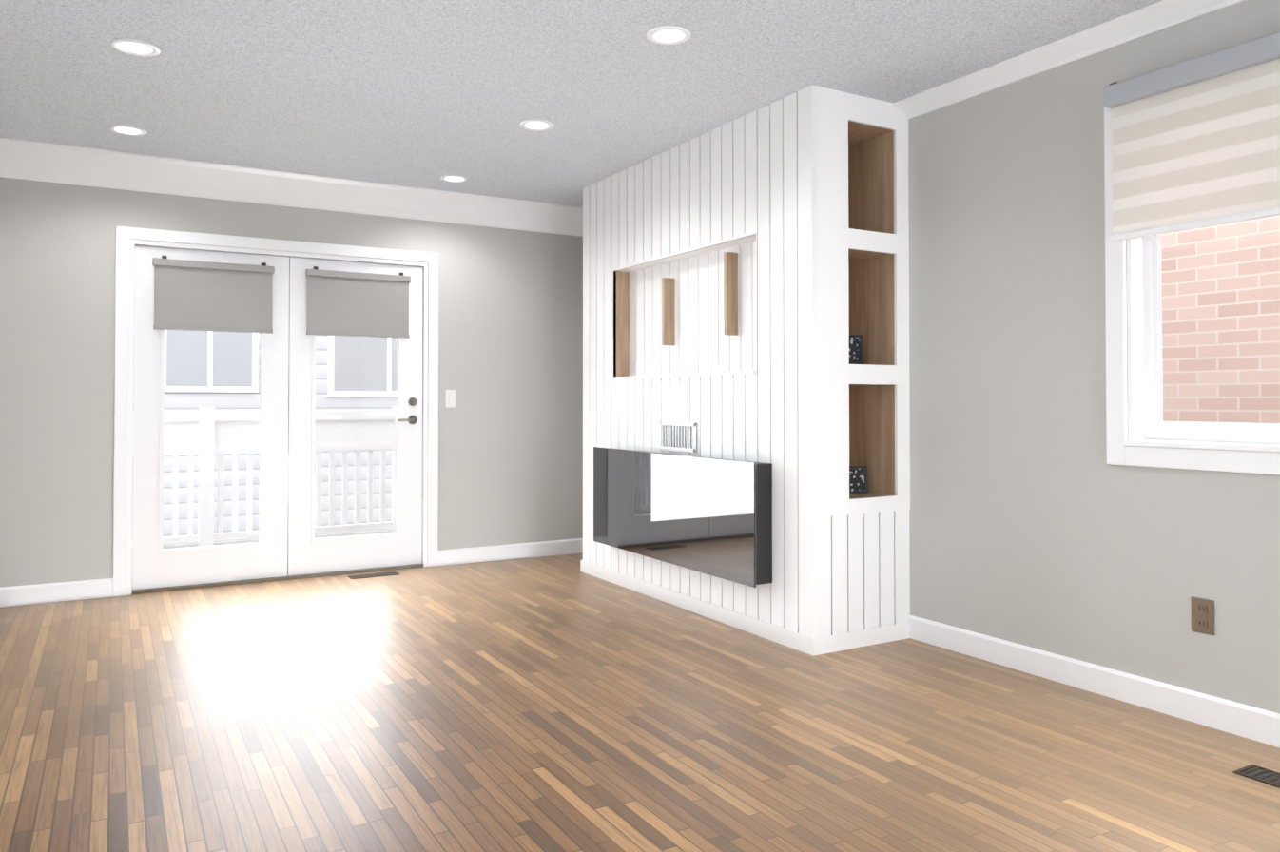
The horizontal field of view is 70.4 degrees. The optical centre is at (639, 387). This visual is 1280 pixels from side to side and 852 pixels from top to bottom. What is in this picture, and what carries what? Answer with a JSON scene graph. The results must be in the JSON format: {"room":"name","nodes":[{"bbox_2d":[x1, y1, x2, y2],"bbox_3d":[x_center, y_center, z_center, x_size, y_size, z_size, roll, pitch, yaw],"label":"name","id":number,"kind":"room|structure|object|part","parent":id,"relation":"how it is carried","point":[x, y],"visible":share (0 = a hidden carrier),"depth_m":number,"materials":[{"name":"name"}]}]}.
{"room":"living room","nodes":[
{"label":"living room","id":0,"kind":"room"},
{"bbox_2d":[0,176,582,587],"bbox_3d":[-1.870,-0.055,5.873,4.082,2.490,0.150,0,-1,-30],"label":"wall","id":1,"kind":"structure","parent":0,"point":[512,375],"depth_m":5.55,"materials":[{"name":"grey paint"}]},
{"bbox_2d":[0,578,113,607],"bbox_3d":[-3.271,1.123,4.945,0.684,0.104,0.014,0,-1,-30],"label":"baseboard","id":2,"kind":"structure","parent":1,"relation":"attached to","point":[61,591],"depth_m":4.97,"materials":[{"name":"white wood"}]},
{"bbox_2d":[132,245,289,590],"bbox_3d":[-2.558,0.173,5.438,0.839,1.981,0.053,0,-1,-30],"label":"door leaf","id":3,"kind":"structure","parent":1,"relation":"in","point":[155,565],"depth_m":5.39,"materials":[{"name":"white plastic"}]},
{"bbox_2d":[152,255,274,333],"bbox_3d":[-2.533,-0.552,5.407,0.659,0.430,0.034,0,-1,-30],"label":"blinds","id":4,"kind":"object","parent":3,"relation":"attached to","point":[202,296],"visible":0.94,"depth_m":5.40,"materials":[{"name":"grey fabric"}]},
{"bbox_2d":[113,225,438,597],"bbox_3d":[-2.201,0.138,5.667,1.876,2.098,0.168,0,-1,-30],"label":"door frame","id":5,"kind":"structure","parent":1,"relation":"attached to","point":[124,416],"depth_m":5.43,"materials":[{"name":"white wood"}]},
{"bbox_2d":[0,136,582,236],"bbox_3d":[-1.794,-1.212,5.760,3.782,0.180,0.150,0,-1,-30],"label":"crown molding","id":6,"kind":"structure","parent":1,"relation":"attached to","point":[48,162],"depth_m":5.50,"materials":[{"name":"white wood"}]},
{"bbox_2d":[287,256,422,576],"bbox_3d":[-1.815,0.179,5.842,0.839,1.981,0.103,0,-1,-30],"label":"door leaf","id":7,"kind":"structure","parent":1,"relation":"in","point":[308,552],"depth_m":5.81,"materials":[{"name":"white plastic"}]},
{"bbox_2d":[305,266,410,338],"bbox_3d":[-1.803,-0.546,5.832,0.659,0.430,0.034,0,-1,-30],"label":"blinds","id":8,"kind":"object","parent":7,"relation":"attached to","point":[354,303],"visible":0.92,"depth_m":5.82,"materials":[{"name":"grey fabric"}]},
{"bbox_2d":[445,389,456,407],"bbox_3d":[-1.277,0.073,6.122,0.075,0.118,0.012,0,-1,-30],"label":"light switch","id":9,"kind":"object","parent":1,"relation":"attached to","point":[450,398],"visible":1,"depth_m":6.12,"materials":[{"name":"white plastic"}]},
{"bbox_2d":[437,538,582,566],"bbox_3d":[-0.775,1.145,6.399,1.342,0.104,0.014,0,-1,-30],"label":"baseboard","id":10,"kind":"structure","parent":1,"relation":"attached to","point":[465,555],"depth_m":6.31,"materials":[{"name":"white wood"}]},
{"bbox_2d":[0,0,1163,207],"bbox_3d":[0.116,-1.393,2.333,4.232,0.080,8.300,0,-1,-30],"label":"ceiling","id":11,"kind":"structure","parent":0,"point":[422,93],"depth_m":3.82,"materials":[{"name":"white paint"}]},
{"bbox_2d":[108,124,147,135],"bbox_3d":[-2.615,-1.315,4.630,0.172,0.008,0.172,0,-1,-30],"label":"recessed light","id":12,"kind":"object","parent":11,"relation":"in","point":[125,129],"visible":0.98,"depth_m":4.62,"materials":[{"name":"white plastic"}]},
{"bbox_2d":[110,38,160,56],"bbox_3d":[-1.972,-1.330,3.546,0.172,0.008,0.172,0,-1,-30],"label":"recessed light","id":13,"kind":"object","parent":11,"relation":"in","point":[134,47],"visible":1,"depth_m":3.54,"materials":[{"name":"white plastic"}]},
{"bbox_2d":[440,174,467,182],"bbox_3d":[-1.156,-1.300,5.641,0.172,0.008,0.172,0,-1,-30],"label":"recessed light","id":14,"kind":"object","parent":11,"relation":"in","point":[454,179],"visible":1,"depth_m":5.63,"materials":[{"name":"white plastic"}]},
{"bbox_2d":[519,119,554,131],"bbox_3d":[-0.517,-1.316,4.544,0.172,0.008,0.172,0,-1,-30],"label":"recessed light","id":15,"kind":"object","parent":11,"relation":"in","point":[536,125],"visible":0.98,"depth_m":4.54,"materials":[{"name":"white plastic"}]},
{"bbox_2d":[646,25,691,44],"bbox_3d":[0.110,-1.332,3.428,0.172,0.008,0.172,0,-1,-30],"label":"recessed light","id":16,"kind":"object","parent":11,"relation":"in","point":[669,34],"visible":0.98,"depth_m":3.42,"materials":[{"name":"white plastic"}]},
{"bbox_2d":[0,552,1279,851],"bbox_3d":[0.116,1.177,2.296,4.232,0.080,8.300,0,-1,-30],"label":"floor","id":17,"kind":"structure","parent":0,"point":[561,703],"depth_m":2.98,"materials":[{"name":"brown wood"}]},
{"bbox_2d":[348,571,399,579],"bbox_3d":[-1.685,1.186,5.737,0.300,0.004,0.100,0,-1,-30],"label":"floor vent","id":18,"kind":"object","parent":17,"relation":"in","point":[373,575],"visible":1,"depth_m":5.73,"materials":[{"name":"black metal"}]},
{"bbox_2d":[580,84,910,656],"bbox_3d":[0.436,-0.067,5.070,0.604,2.490,2.258,0,-1,-30],"label":"wall","id":19,"kind":"structure","parent":17,"relation":"on","point":[746,276],"depth_m":4.29,"materials":[{"name":"white paint"}]},
{"bbox_2d":[659,421,697,452],"bbox_3d":[0.203,0.263,4.882,0.012,0.155,0.360,0,-1,-30],"label":"air vent","id":20,"kind":"object","parent":19,"relation":"in","point":[680,436],"visible":0.98,"depth_m":4.87,"materials":[{"name":"white metal"}]},
{"bbox_2d":[593,446,772,587],"bbox_3d":[0.165,0.635,4.843,0.109,0.570,1.600,0,-1,-30],"label":"electric fireplace","id":21,"kind":"object","parent":19,"relation":"attached to","point":[710,516],"visible":1,"depth_m":4.59,"materials":[{"name":"black glass"}]},
{"bbox_2d":[849,334,863,364],"bbox_3d":[1.012,-0.177,4.328,0.100,0.150,0.058,0,-1,0],"label":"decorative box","id":22,"kind":"object","parent":19,"relation":"on","point":[856,351],"visible":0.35,"depth_m":4.32,"materials":[{"name":"black"}]},
{"bbox_2d":[849,465,868,493],"bbox_3d":[1.020,0.437,4.324,0.120,0.131,0.058,0,-1,0],"label":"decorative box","id":23,"kind":"object","parent":19,"relation":"on","point":[858,479],"visible":0.6,"depth_m":4.31,"materials":[{"name":"black"}]},
{"bbox_2d":[1233,764,1279,788],"bbox_3d":[1.887,1.139,2.587,0.110,0.004,0.310,0,-1,-30],"label":"floor vent","id":24,"kind":"object","parent":17,"relation":"in","point":[1262,774],"visible":1,"depth_m":2.67,"materials":[{"name":"black metal"}]},
{"bbox_2d":[908,0,1279,714],"bbox_3d":[1.880,-0.092,3.342,0.150,2.490,8.000,0,-1,-30],"label":"wall","id":25,"kind":"structure","parent":0,"point":[1037,521],"depth_m":3.61,"materials":[{"name":"grey paint"}]},
{"bbox_2d":[892,0,1246,119],"bbox_3d":[2.502,-1.325,2.043,0.100,0.062,5.099,0,-1,-30],"label":"crown molding","id":26,"kind":"structure","parent":25,"relation":"attached to","point":[1161,15],"depth_m":3.51,"materials":[{"name":"white wood"}]},
{"bbox_2d":[908,615,1279,748],"bbox_3d":[2.540,1.080,2.029,0.014,0.104,5.099,0,-1,-30],"label":"baseboard","id":27,"kind":"structure","parent":25,"relation":"attached to","point":[1227,715],"depth_m":3.37,"materials":[{"name":"white wood"}]},
{"bbox_2d":[1104,106,1279,475],"bbox_3d":[2.171,-0.415,2.813,0.175,1.384,1.439,0,-1,-30],"label":"window","id":28,"kind":"structure","parent":25,"relation":"in","point":[1128,444],"depth_m":3.33,"materials":[{"name":"white"}]},
{"bbox_2d":[1104,31,1279,241],"bbox_3d":[2.075,-0.471,2.746,0.074,1.309,1.365,0,-1,-30],"label":"window blind","id":29,"kind":"object","parent":28,"relation":"attached to","point":[1195,143],"visible":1,"depth_m":3.06,"materials":[{"name":"beige fabric"}]},
{"bbox_3d":[2.211,-0.415,2.836,0.081,1.239,1.294,0,-1,-30],"label":"sliding window frame","id":30,"kind":"part","parent":28,"relation":"part of","materials":[{"name":"white plastic"}]},
{"bbox_2d":[1190,596,1214,635],"bbox_3d":[1.922,0.779,3.098,0.009,0.118,0.075,0,-1,-30],"label":"electrical outlet","id":31,"kind":"object","parent":25,"relation":"attached to","point":[1202,615],"visible":1,"depth_m":3.09,"materials":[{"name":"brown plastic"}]},
{"label":"outside","id":32,"kind":"structure","parent":0,"visible":0},
{"bbox_2d":[131,529,392,586],"bbox_3d":[-2.416,1.272,6.693,7.500,0.100,1.849,0,-1,-30],"label":"deck","id":33,"kind":"object","parent":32,"point":[258,540],"depth_m":7.26,"materials":[{"name":"grey"}]},
{"bbox_2d":[162,406,397,546],"bbox_3d":[-2.806,0.692,7.371,7.500,1.080,0.100,0,-1,-30],"label":"railing","id":34,"kind":"object","parent":33,"relation":"on","point":[372,427],"depth_m":7.18,"materials":[{"name":"white plastic"}]},
{"bbox_3d":[-0.723,4.281,5.233,28.000,0.200,30.000,0,-1,-30],"label":"ground","id":35,"kind":"structure","parent":32,"visible":0},
{"bbox_2d":[132,248,397,546],"bbox_3d":[-5.757,-0.692,13.948,20.600,10.000,5.000,0,-1,-30],"label":"neighbouring house","id":36,"kind":"structure","parent":35,"relation":"on","point":[221,361],"depth_m":11.95,"materials":[{"name":"grey"}]},
{"bbox_2d":[1161,214,1279,423],"bbox_3d":[5.234,-0.827,4.728,3.070,10.000,15.000,0,-1,-30],"label":"brick wall","id":37,"kind":"structure","parent":35,"relation":"on","point":[1219,347],"depth_m":5.13,"materials":[{"name":"red brick"}]}
]}

